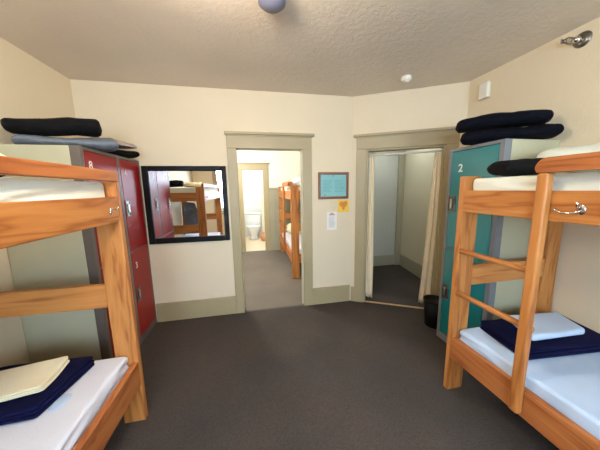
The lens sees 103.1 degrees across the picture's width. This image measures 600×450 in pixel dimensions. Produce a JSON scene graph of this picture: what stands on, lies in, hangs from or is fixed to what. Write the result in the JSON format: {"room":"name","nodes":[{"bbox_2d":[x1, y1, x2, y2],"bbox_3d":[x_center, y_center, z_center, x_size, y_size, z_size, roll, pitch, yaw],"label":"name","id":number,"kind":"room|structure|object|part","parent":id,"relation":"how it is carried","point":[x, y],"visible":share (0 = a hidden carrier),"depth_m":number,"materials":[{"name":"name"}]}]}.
{"room":"hostel dorm room","nodes":[
{"label":"hostel dorm room","id":0,"kind":"room"},
{"bbox_2d":[0,37,78,366],"bbox_3d":[-1.785,0.212,0.191,0.100,2.583,4.707,-3,9,-11],"label":"wall","id":1,"kind":"structure","parent":0,"point":[29,88],"depth_m":1.75,"materials":[{"name":"beige paint"}]},
{"bbox_2d":[70,79,352,321],"bbox_3d":[-0.831,-0.198,2.810,3.006,2.583,0.120,-3,9,-11],"label":"wall","id":2,"kind":"structure","parent":0,"point":[168,125],"depth_m":2.69,"materials":[{"name":"beige paint"}]},
{"bbox_2d":[141,166,229,243],"bbox_3d":[-1.244,-0.223,2.645,0.856,0.845,0.028,-3,9,-11],"label":"wall mirror","id":3,"kind":"object","parent":2,"relation":"attached to","point":[184,204],"visible":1,"depth_m":2.64,"materials":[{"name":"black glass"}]},
{"bbox_2d":[156,296,236,321],"bbox_3d":[-1.218,0.998,2.833,0.889,0.225,0.026,-3,9,-11],"label":"baseboard","id":4,"kind":"structure","parent":2,"relation":"attached to","point":[180,310],"depth_m":2.82,"materials":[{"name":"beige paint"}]},
{"bbox_2d":[224,131,314,312],"bbox_3d":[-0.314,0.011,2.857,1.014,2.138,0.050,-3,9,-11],"label":"trim","id":5,"kind":"structure","parent":2,"relation":"attached to","point":[234,139],"depth_m":2.79,"materials":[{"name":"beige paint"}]},
{"bbox_2d":[245,304,302,311],"bbox_3d":[-0.324,1.062,3.051,0.744,0.004,0.030,-3,9,-11],"label":"trim","id":6,"kind":"structure","parent":2,"relation":"attached to","point":[299,304],"depth_m":3.04,"materials":[{"name":"metal"}]},
{"bbox_2d":[313,285,349,304],"bbox_3d":[0.416,0.923,3.150,0.508,0.225,0.026,-3,9,-11],"label":"baseboard","id":7,"kind":"structure","parent":2,"relation":"attached to","point":[322,295],"depth_m":3.14,"materials":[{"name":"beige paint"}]},
{"bbox_2d":[327,212,336,229],"bbox_3d":[0.404,-0.051,3.014,0.130,0.232,0.003,-3,9,-11],"label":"notice","id":8,"kind":"object","parent":2,"relation":"attached to","point":[331,216],"visible":1,"depth_m":3.01,"materials":[{"name":"white paper"}]},
{"bbox_2d":[318,172,348,198],"bbox_3d":[0.415,-0.487,2.943,0.392,0.326,0.020,-3,9,-11],"label":"framed notice","id":9,"kind":"object","parent":2,"relation":"attached to","point":[331,185],"visible":1,"depth_m":2.94,"materials":[{"name":"teal paper"}]},
{"bbox_2d":[331,201,335,208],"bbox_3d":[0.422,-0.249,2.982,0.071,0.100,0.016,-3,9,-11],"label":"light switch","id":10,"kind":"object","parent":2,"relation":"attached to","point":[333,203],"visible":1,"depth_m":2.98,"materials":[{"name":"beige plastic"}]},
{"bbox_2d":[338,200,348,211],"bbox_3d":[0.549,-0.240,3.016,0.147,0.153,0.003,-3,9,-11],"label":"sign","id":11,"kind":"object","parent":2,"relation":"attached to","point":[343,205],"visible":1,"depth_m":3.02,"materials":[{"name":"yellow paper"}]},
{"bbox_2d":[242,170,262,232],"bbox_3d":[-1.565,-0.943,7.843,2.200,2.583,0.100,-3,9,-11],"label":"wall","id":12,"kind":"structure","parent":0,"point":[251,178],"depth_m":7.73,"materials":[{"name":"paint"}]},
{"bbox_2d":[243,195,264,235],"bbox_3d":[-1.544,-0.325,7.878,2.096,1.346,0.015,-3,9,-11],"label":"tiles","id":13,"kind":"structure","parent":12,"relation":"attached to","point":[249,202],"depth_m":7.83,"materials":[{"name":"white tile"}]},
{"bbox_2d":[237,150,299,249],"bbox_3d":[-1.539,-0.618,5.680,4.000,2.583,0.100,-3,9,-11],"label":"wall","id":14,"kind":"structure","parent":0,"point":[284,165],"depth_m":5.72,"materials":[{"name":"paint"}]},
{"bbox_2d":[237,163,270,251],"bbox_3d":[-1.111,-0.402,5.721,0.835,2.130,0.050,-3,9,-11],"label":"door frame","id":15,"kind":"structure","parent":14,"relation":"in","point":[241,166],"depth_m":5.70,"materials":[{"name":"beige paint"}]},
{"bbox_2d":[269,188,300,249],"bbox_3d":[-1.518,-0.095,5.694,3.800,1.545,0.030,-3,9,-11],"label":"wainscoting","id":16,"kind":"structure","parent":14,"relation":"attached to","point":[273,192],"depth_m":5.88,"materials":[{"name":"paint"}]},
{"bbox_2d":[0,0,599,96],"bbox_3d":[0.176,-1.199,0.404,4.155,0.080,4.757,-3,9,-11],"label":"ceiling","id":17,"kind":"structure","parent":0,"point":[351,48],"depth_m":1.72,"materials":[{"name":"paint"}]},
{"bbox_2d":[258,0,285,13],"bbox_3d":[-0.152,-1.228,1.283,0.152,0.113,0.152,-3,9,-11],"label":"pendant","id":18,"kind":"object","parent":17,"relation":"attached to","point":[269,6],"visible":1,"depth_m":1.28,"materials":[{"name":"glass"}]},
{"bbox_2d":[401,74,411,82],"bbox_3d":[1.052,-1.439,2.354,0.104,0.051,0.104,-3,9,-11],"label":"smoke detector","id":19,"kind":"object","parent":17,"relation":"attached to","point":[407,78],"visible":1,"depth_m":2.32,"materials":[{"name":"white plastic"}]},
{"bbox_2d":[103,235,559,449],"bbox_3d":[-0.192,1.048,3.336,5.600,0.062,9.950,-3,9,-11],"label":"floor","id":20,"kind":"structure","parent":0,"point":[345,375],"depth_m":1.87,"materials":[{"name":"grey carpet"}]},
{"bbox_2d":[0,156,147,449],"bbox_3d":[-1.271,0.653,0.444,0.938,1.619,2.010,-3,9,-11],"label":"bunk bed","id":21,"kind":"object","parent":20,"relation":"on","point":[21,222],"visible":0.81,"depth_m":1.34,"materials":[{"name":"brown wood"}]},
{"bbox_2d":[0,177,104,201],"bbox_3d":[-1.302,0.002,0.349,0.806,0.185,1.905,-3,9,-11],"label":"mattress","id":22,"kind":"object","parent":21,"relation":"on","point":[11,189],"visible":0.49,"depth_m":0.95,"materials":[{"name":"fabric"}]},
{"bbox_3d":[-0.880,-0.137,0.406,0.040,0.058,2.010,-3,9,-11],"label":"guard rail","id":23,"kind":"part","parent":21,"relation":"part of","materials":[{"name":"brown wood"}]},
{"bbox_3d":[-0.875,0.047,0.434,0.036,0.141,1.928,-3,9,-11],"label":"rail","id":24,"kind":"part","parent":21,"relation":"part of","materials":[{"name":"brown wood"}]},
{"bbox_2d":[0,357,128,449],"bbox_3d":[-1.284,1.051,0.507,0.806,0.170,1.905,-3,9,-11],"label":"mattress","id":25,"kind":"object","parent":21,"relation":"on","point":[62,428],"visible":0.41,"depth_m":1.09,"materials":[{"name":"white fabric"}]},
{"bbox_2d":[0,356,94,425],"bbox_3d":[-1.498,0.837,1.163,0.654,0.064,0.406,-2,9,-9],"label":"blanket","id":26,"kind":"object","parent":25,"relation":"on","point":[28,407],"visible":0.71,"depth_m":1.13,"materials":[{"name":"blue fabric"}]},
{"bbox_2d":[0,356,69,401],"bbox_3d":[-1.527,0.787,1.136,0.585,0.040,0.236,-4,9,-21],"label":"sheet","id":27,"kind":"object","parent":26,"relation":"on","point":[29,379],"visible":1,"depth_m":1.19,"materials":[{"name":"beige fabric"}]},
{"bbox_2d":[48,393,71,410],"bbox_3d":[-1.166,0.862,1.160,0.061,0.008,0.099,-3,9,-11],"label":"washcloth","id":28,"kind":"object","parent":25,"relation":"on","point":[63,399],"visible":1,"depth_m":1.15,"materials":[{"name":"fabric"}]},
{"bbox_3d":[-0.858,1.089,0.591,0.036,0.160,1.928,-3,9,-11],"label":"rail","id":29,"kind":"part","parent":21,"relation":"part of","materials":[{"name":"brown wood"}]},
{"bbox_3d":[-1.102,0.525,1.474,0.128,1.560,0.040,-3,9,-11],"label":"post","id":30,"kind":"part","parent":21,"relation":"part of","materials":[{"name":"brown wood"}]},
{"bbox_2d":[0,144,156,362],"bbox_3d":[-1.834,0.303,2.148,0.534,1.822,0.894,-3,9,-11],"label":"locker","id":31,"kind":"object","parent":20,"relation":"on","point":[74,258],"visible":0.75,"depth_m":1.76,"materials":[{"name":"red metal"}]},
{"bbox_2d":[11,134,118,151],"bbox_3d":[-1.698,-0.620,1.750,0.294,0.111,0.552,6,11,37],"label":"blanket","id":32,"kind":"object","parent":31,"relation":"on","point":[101,144],"visible":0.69,"depth_m":1.68,"materials":[{"name":"grey fabric"}]},
{"bbox_2d":[0,117,101,136],"bbox_3d":[-1.741,-0.706,1.704,0.503,0.148,0.233,-7,11,-36],"label":"bedroll","id":33,"kind":"object","parent":32,"relation":"on","point":[62,126],"visible":0.98,"depth_m":1.63,"materials":[{"name":"black fabric"}]},
{"bbox_3d":[-1.566,-0.129,1.936,0.023,0.858,0.414,-3,9,-11],"label":"door","id":34,"kind":"part","parent":31,"relation":"part of","materials":[{"name":"red metal"}]},
{"bbox_3d":[-1.616,0.293,2.191,0.060,1.822,0.894,-3,9,-11],"label":"frame","id":35,"kind":"part","parent":31,"relation":"part of","materials":[{"name":"metal"}]},
{"bbox_3d":[-1.552,0.728,2.065,0.023,0.851,0.414,-3,9,-11],"label":"door","id":36,"kind":"part","parent":31,"relation":"part of","materials":[{"name":"red metal"}]},
{"bbox_2d":[106,149,139,157],"bbox_3d":[-1.722,-0.673,2.221,0.184,0.078,0.363,3,10,26],"label":"pouch","id":37,"kind":"object","parent":31,"relation":"on","point":[128,154],"visible":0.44,"depth_m":2.24,"materials":[{"name":"black fabric"}]},
{"bbox_2d":[89,137,136,148],"bbox_3d":[-1.715,-0.749,2.164,0.236,0.059,0.360,2,9,22],"label":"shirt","id":38,"kind":"object","parent":37,"relation":"on","point":[122,145],"visible":0.35,"depth_m":2.21,"materials":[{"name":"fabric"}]},
{"bbox_3d":[-1.609,-0.152,2.233,0.008,0.144,0.072,-3,9,-11],"label":"handle","id":39,"kind":"part","parent":31,"relation":"part of","materials":[{"name":"metal"}]},
{"bbox_3d":[-1.651,-0.191,2.358,0.023,0.858,0.364,-3,9,-11],"label":"door","id":40,"kind":"part","parent":31,"relation":"part of","materials":[{"name":"red metal"}]},
{"bbox_3d":[-1.595,0.683,2.358,0.008,0.144,0.072,-3,9,-11],"label":"handle","id":41,"kind":"part","parent":31,"relation":"part of","materials":[{"name":"metal"}]},
{"bbox_3d":[-1.637,0.666,2.487,0.023,0.851,0.364,-3,9,-11],"label":"door","id":42,"kind":"part","parent":31,"relation":"part of","materials":[{"name":"red metal"}]},
{"bbox_2d":[245,212,260,239],"bbox_3d":[-1.434,0.030,7.396,0.490,0.782,0.716,-3,9,-11],"label":"toilet","id":43,"kind":"object","parent":20,"relation":"on","point":[253,219],"visible":1,"depth_m":7.47,"materials":[{"name":"white ceramic"}]},
{"bbox_3d":[-1.488,-0.370,7.579,0.490,0.043,0.225,-3,9,-11],"label":"tank lid","id":44,"kind":"part","parent":43,"relation":"part of","materials":[{"name":"white ceramic"}]},
{"bbox_3d":[-1.485,-0.169,7.612,0.460,0.360,0.200,-3,9,-11],"label":"tank","id":45,"kind":"part","parent":43,"relation":"part of","materials":[{"name":"white ceramic"}]},
{"bbox_3d":[-1.413,0.236,7.335,0.400,0.392,0.520,-3,9,-11],"label":"bowl","id":46,"kind":"part","parent":43,"relation":"part of","materials":[{"name":"white ceramic"}]},
{"bbox_3d":[-1.417,0.024,7.304,0.410,0.033,0.533,-3,9,-11],"label":"seat lid","id":47,"kind":"part","parent":43,"relation":"part of","materials":[{"name":"white plastic"}]},
{"bbox_2d":[260,233,264,240],"bbox_3d":[-1.051,0.357,7.076,0.260,0.216,0.260,-3,9,-11],"label":"wicker basket","id":48,"kind":"object","parent":20,"relation":"on","point":[262,235],"visible":0.61,"depth_m":6.98,"materials":[{"name":"wicker"}]},
{"bbox_2d":[278,181,300,278],"bbox_3d":[0.093,-0.038,4.867,0.922,1.625,1.820,-3,9,-11],"label":"bunk bed","id":49,"kind":"object","parent":20,"relation":"on","point":[293,194],"visible":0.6,"depth_m":4.00,"materials":[{"name":"brown wood"}]},
{"bbox_3d":[-0.428,-0.120,5.667,0.128,1.565,0.040,-3,9,-11],"label":"post","id":50,"kind":"part","parent":49,"relation":"part of","materials":[{"name":"brown wood"}]},
{"bbox_3d":[-0.310,-0.605,4.702,0.036,0.141,1.738,-3,9,-11],"label":"rail","id":51,"kind":"part","parent":49,"relation":"part of","materials":[{"name":"brown wood"}]},
{"bbox_3d":[-0.293,0.437,4.859,0.036,0.160,1.738,-3,9,-11],"label":"rail","id":52,"kind":"part","parent":49,"relation":"part of","materials":[{"name":"brown wood"}]},
{"bbox_3d":[-0.228,-0.714,4.157,0.084,0.067,0.760,-3,9,-11],"label":"guard rail","id":53,"kind":"part","parent":49,"relation":"part of","materials":[{"name":"brown wood"}]},
{"bbox_2d":[281,187,299,190],"bbox_3d":[0.097,-0.678,4.779,0.770,0.171,1.690,-3,9,-11],"label":"mattress","id":54,"kind":"object","parent":49,"relation":"on","point":[286,188],"visible":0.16,"depth_m":4.40,"materials":[{"name":"white fabric"}]},
{"bbox_2d":[292,177,299,185],"bbox_3d":[0.095,-0.789,4.343,0.500,0.166,0.502,-3,9,-11],"label":"pillow","id":55,"kind":"object","parent":54,"relation":"on","point":[296,181],"visible":0.22,"depth_m":4.13,"materials":[{"name":"white fabric"}]},
{"bbox_2d":[282,232,300,253],"bbox_3d":[0.114,0.360,4.935,0.770,0.172,1.690,-3,9,-11],"label":"mattress","id":56,"kind":"object","parent":49,"relation":"on","point":[288,235],"visible":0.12,"depth_m":4.85,"materials":[{"name":"white fabric"}]},
{"bbox_2d":[286,223,300,232],"bbox_3d":[-0.091,0.072,5.451,0.458,0.240,0.429,-3,9,-11],"label":"pillow","id":57,"kind":"object","parent":56,"relation":"on","point":[288,226],"visible":0.27,"depth_m":5.27,"materials":[{"name":"beige fabric"}]},
{"bbox_3d":[-0.082,0.137,3.940,0.128,1.560,0.040,-3,9,-11],"label":"post","id":58,"kind":"part","parent":49,"relation":"part of","materials":[{"name":"brown wood"}]},
{"bbox_2d":[423,295,438,328],"bbox_3d":[1.466,0.951,2.598,0.234,0.297,0.234,-3,9,-11],"label":"waste bin","id":59,"kind":"object","parent":20,"relation":"on","point":[431,302],"visible":0.61,"depth_m":2.54,"materials":[{"name":"black plastic"}]},
{"bbox_2d":[436,138,559,342],"bbox_3d":[1.663,0.246,2.108,0.512,1.832,0.492,-3,9,-11],"label":"locker","id":60,"kind":"object","parent":20,"relation":"on","point":[505,238],"visible":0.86,"depth_m":1.90,"materials":[{"name":"teal metal"}]},
{"bbox_3d":[1.394,0.643,2.293,0.008,0.144,0.072,-3,9,-11],"label":"handle","id":61,"kind":"part","parent":60,"relation":"part of","materials":[{"name":"metal"}]},
{"bbox_3d":[1.380,-0.192,2.168,0.008,0.144,0.072,-3,9,-11],"label":"handle","id":62,"kind":"part","parent":60,"relation":"part of","materials":[{"name":"metal"}]},
{"bbox_3d":[1.443,0.669,2.129,0.023,0.851,0.416,-3,9,-11],"label":"door","id":63,"kind":"part","parent":60,"relation":"part of","materials":[{"name":"teal metal"}]},
{"bbox_3d":[1.429,-0.193,1.999,0.023,0.868,0.416,-3,9,-11],"label":"door","id":64,"kind":"part","parent":60,"relation":"part of","materials":[{"name":"teal metal"}]},
{"bbox_3d":[1.456,0.255,2.067,0.060,1.832,0.492,-3,9,-11],"label":"frame","id":65,"kind":"part","parent":60,"relation":"part of","materials":[{"name":"metal"}]},
{"bbox_2d":[460,124,563,144],"bbox_3d":[1.604,-0.698,1.851,0.606,0.107,0.241,3,10,26],"label":"duffel bag","id":66,"kind":"object","parent":60,"relation":"on","point":[542,131],"visible":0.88,"depth_m":1.76,"materials":[{"name":"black fabric"}]},
{"bbox_2d":[455,109,553,132],"bbox_3d":[1.560,-0.817,1.849,0.586,0.106,0.241,3,10,27],"label":"duffel bag","id":67,"kind":"object","parent":66,"relation":"on","point":[525,118],"visible":0.94,"depth_m":1.78,"materials":[{"name":"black fabric"}]},
{"bbox_2d":[443,151,599,449],"bbox_3d":[1.691,0.547,0.799,0.948,1.625,2.015,-3,9,-11],"label":"bunk bed","id":68,"kind":"object","parent":20,"relation":"on","point":[548,210],"visible":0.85,"depth_m":1.27,"materials":[{"name":"brown wood"}]},
{"bbox_3d":[1.144,0.452,1.693,0.128,1.565,0.040,-3,9,-11],"label":"post","id":69,"kind":"part","parent":68,"relation":"part of","materials":[{"name":"brown wood"}]},
{"bbox_3d":[1.299,1.023,0.790,0.036,0.160,1.933,-3,9,-11],"label":"rail","id":70,"kind":"part","parent":68,"relation":"part of","materials":[{"name":"brown wood"}]},
{"bbox_2d":[459,327,599,439],"bbox_3d":[1.719,0.945,0.870,0.808,0.171,1.908,-3,9,-11],"label":"mattress","id":71,"kind":"object","parent":68,"relation":"on","point":[570,384],"visible":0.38,"depth_m":1.27,"materials":[{"name":"white fabric"}]},
{"bbox_2d":[480,316,599,359],"bbox_3d":[1.613,0.718,1.576,0.680,0.073,0.349,-2,9,-7],"label":"blanket","id":72,"kind":"object","parent":71,"relation":"on","point":[503,331],"visible":0.54,"depth_m":1.45,"materials":[{"name":"blue fabric"}]},
{"bbox_2d":[510,312,584,340],"bbox_3d":[1.615,0.655,1.577,0.497,0.044,0.252,-3,9,-11],"label":"pillow","id":73,"kind":"object","parent":72,"relation":"on","point":[550,325],"visible":0.74,"depth_m":1.51,"materials":[{"name":"white fabric"}]},
{"bbox_3d":[1.281,-0.019,0.633,0.036,0.141,1.933,-3,9,-11],"label":"rail","id":74,"kind":"part","parent":68,"relation":"part of","materials":[{"name":"brown wood"}]},
{"bbox_2d":[473,172,599,190],"bbox_3d":[1.703,-0.100,0.713,0.806,0.179,1.908,-3,9,-11],"label":"mattress","id":75,"kind":"object","parent":68,"relation":"on","point":[585,181],"visible":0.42,"depth_m":1.14,"materials":[{"name":"fabric"}]},
{"bbox_2d":[487,158,542,175],"bbox_3d":[1.319,-0.344,1.414,0.311,0.104,0.201,-1,9,-3],"label":"duffel bag","id":76,"kind":"object","parent":75,"relation":"on","point":[519,167],"visible":0.75,"depth_m":1.35,"materials":[{"name":"black fabric"}]},
{"bbox_2d":[536,142,599,171],"bbox_3d":[1.761,-0.390,1.310,0.406,0.188,0.669,-3,9,-11],"label":"pillow","id":77,"kind":"object","parent":75,"relation":"on","point":[561,151],"visible":0.46,"depth_m":1.39,"materials":[{"name":"fabric"}]},
{"bbox_3d":[1.901,0.417,1.840,0.128,1.565,0.040,-3,9,-11],"label":"post","id":78,"kind":"part","parent":68,"relation":"part of","materials":[{"name":"brown wood"}]},
{"bbox_3d":[1.305,-0.171,0.380,0.084,0.067,1.557,-3,9,-11],"label":"guard rail","id":79,"kind":"part","parent":68,"relation":"part of","materials":[{"name":"brown wood"}]},
{"bbox_2d":[365,152,369,292],"bbox_3d":[0.639,-0.496,4.626,0.060,2.583,2.830,-3,9,-11],"label":"wall","id":80,"kind":"structure","parent":0,"point":[369,152],"depth_m":3.23,"materials":[{"name":"paint"}]},
{"bbox_2d":[373,155,397,255],"bbox_3d":[1.334,-0.418,4.483,1.240,2.450,0.100,-3,9,-11],"label":"wall","id":81,"kind":"structure","parent":0,"point":[386,166],"depth_m":4.49,"materials":[{"name":"paint"}]},
{"bbox_2d":[373,255,394,265],"bbox_3d":[1.344,0.703,4.588,1.080,0.200,0.020,-3,9,-11],"label":"baseboard","id":82,"kind":"structure","parent":81,"relation":"attached to","point":[381,260],"depth_m":4.63,"materials":[{"name":"paint"}]},
{"bbox_2d":[375,150,405,264],"bbox_3d":[1.536,-0.303,4.463,0.840,2.220,0.050,-3,9,-11],"label":"trim","id":83,"kind":"structure","parent":81,"relation":"attached to","point":[401,158],"depth_m":4.50,"materials":[{"name":"paint"}]},
{"bbox_2d":[350,81,469,299],"bbox_3d":[1.244,-0.248,2.913,1.199,2.583,0.120,2,9,18],"label":"wall","id":84,"kind":"structure","parent":0,"point":[439,106],"depth_m":2.71,"materials":[{"name":"beige paint"}]},
{"bbox_2d":[351,286,353,300],"bbox_3d":[0.704,0.923,3.196,0.043,0.200,0.018,2,9,18],"label":"baseboard","id":85,"kind":"structure","parent":84,"relation":"attached to","point":[352,288],"depth_m":3.19,"materials":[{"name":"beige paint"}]},
{"bbox_2d":[365,300,423,308],"bbox_3d":[1.250,1.031,3.065,0.802,0.008,0.035,2,9,18],"label":"trim","id":86,"kind":"structure","parent":84,"relation":"attached to","point":[365,300],"depth_m":3.07,"materials":[{"name":"brown wood"}]},
{"bbox_2d":[369,150,441,155],"bbox_3d":[1.232,-0.850,2.823,0.800,0.022,0.022,2,9,18],"label":"curtain rod","id":87,"kind":"object","parent":84,"relation":"attached to","point":[437,150],"visible":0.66,"depth_m":2.81,"materials":[{"name":"white plastic"}]},
{"bbox_2d":[366,156,374,297],"bbox_3d":[0.911,0.062,3.070,0.090,1.835,0.034,2,9,22],"label":"curtain","id":88,"kind":"object","parent":87,"relation":"hanging from","point":[370,228],"visible":1,"depth_m":3.08,"materials":[{"name":"beige fabric"}]},
{"bbox_2d":[418,152,441,303],"bbox_3d":[1.555,0.082,2.866,0.153,1.835,0.039,2,9,21],"label":"curtain","id":89,"kind":"object","parent":87,"relation":"hanging from","point":[426,277],"visible":0.97,"depth_m":2.86,"materials":[{"name":"beige fabric"}]},
{"bbox_2d":[354,126,459,301],"bbox_3d":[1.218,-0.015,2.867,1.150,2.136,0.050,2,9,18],"label":"trim","id":90,"kind":"structure","parent":84,"relation":"attached to","point":[449,136],"depth_m":2.81,"materials":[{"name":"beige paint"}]},
{"bbox_2d":[401,148,440,270],"bbox_3d":[2.053,-0.319,3.740,0.099,2.450,1.678,-1,9,-3],"label":"wall","id":91,"kind":"structure","parent":0,"point":[418,167],"depth_m":4.06,"materials":[{"name":"beige paint"}]},
{"bbox_2d":[399,254,432,285],"bbox_3d":[2.012,0.785,3.903,0.020,0.220,1.584,-1,9,-3],"label":"baseboard","id":92,"kind":"structure","parent":91,"relation":"attached to","point":[410,265],"depth_m":4.23,"materials":[{"name":"paint"}]},
{"bbox_2d":[465,17,599,333],"bbox_3d":[2.248,0.071,0.682,0.100,2.583,4.127,-3,9,-11],"label":"wall","id":93,"kind":"structure","parent":0,"point":[563,79],"depth_m":1.75,"materials":[{"name":"beige paint"}]},
{"bbox_2d":[478,81,491,100],"bbox_3d":[1.786,-1.300,2.316,0.059,0.142,0.130,-3,9,-11],"label":"fire alarm","id":94,"kind":"object","parent":93,"relation":"attached to","point":[484,92],"visible":1,"depth_m":2.28,"materials":[{"name":"beige plastic"}]},
{"bbox_2d":[560,30,592,47],"bbox_3d":[1.913,-1.280,1.653,0.066,0.099,0.137,-3,9,-11],"label":"sprinkler","id":95,"kind":"object","parent":93,"relation":"attached to","point":[583,38],"visible":1,"depth_m":1.64,"materials":[{"name":"metal"}]},
{"bbox_3d":[-0.238,-0.848,7.067,0.100,2.583,2.150,-3,9,-11],"label":"wall","id":96,"kind":"structure","parent":0,"visible":0},
{"bbox_3d":[-0.822,-1.545,7.339,0.880,0.023,0.024,-3,9,-11],"label":"shower rod","id":97,"kind":"object","parent":96,"relation":"attached to","visible":0},
{"bbox_2d":[260,176,264,231],"bbox_3d":[-0.930,-0.655,7.448,0.550,1.750,0.043,-3,9,-11],"label":"shower curtain","id":98,"kind":"object","parent":97,"relation":"hanging from","point":[261,177],"visible":0.13,"depth_m":7.40,"materials":[{"name":"white fabric"}]}
]}

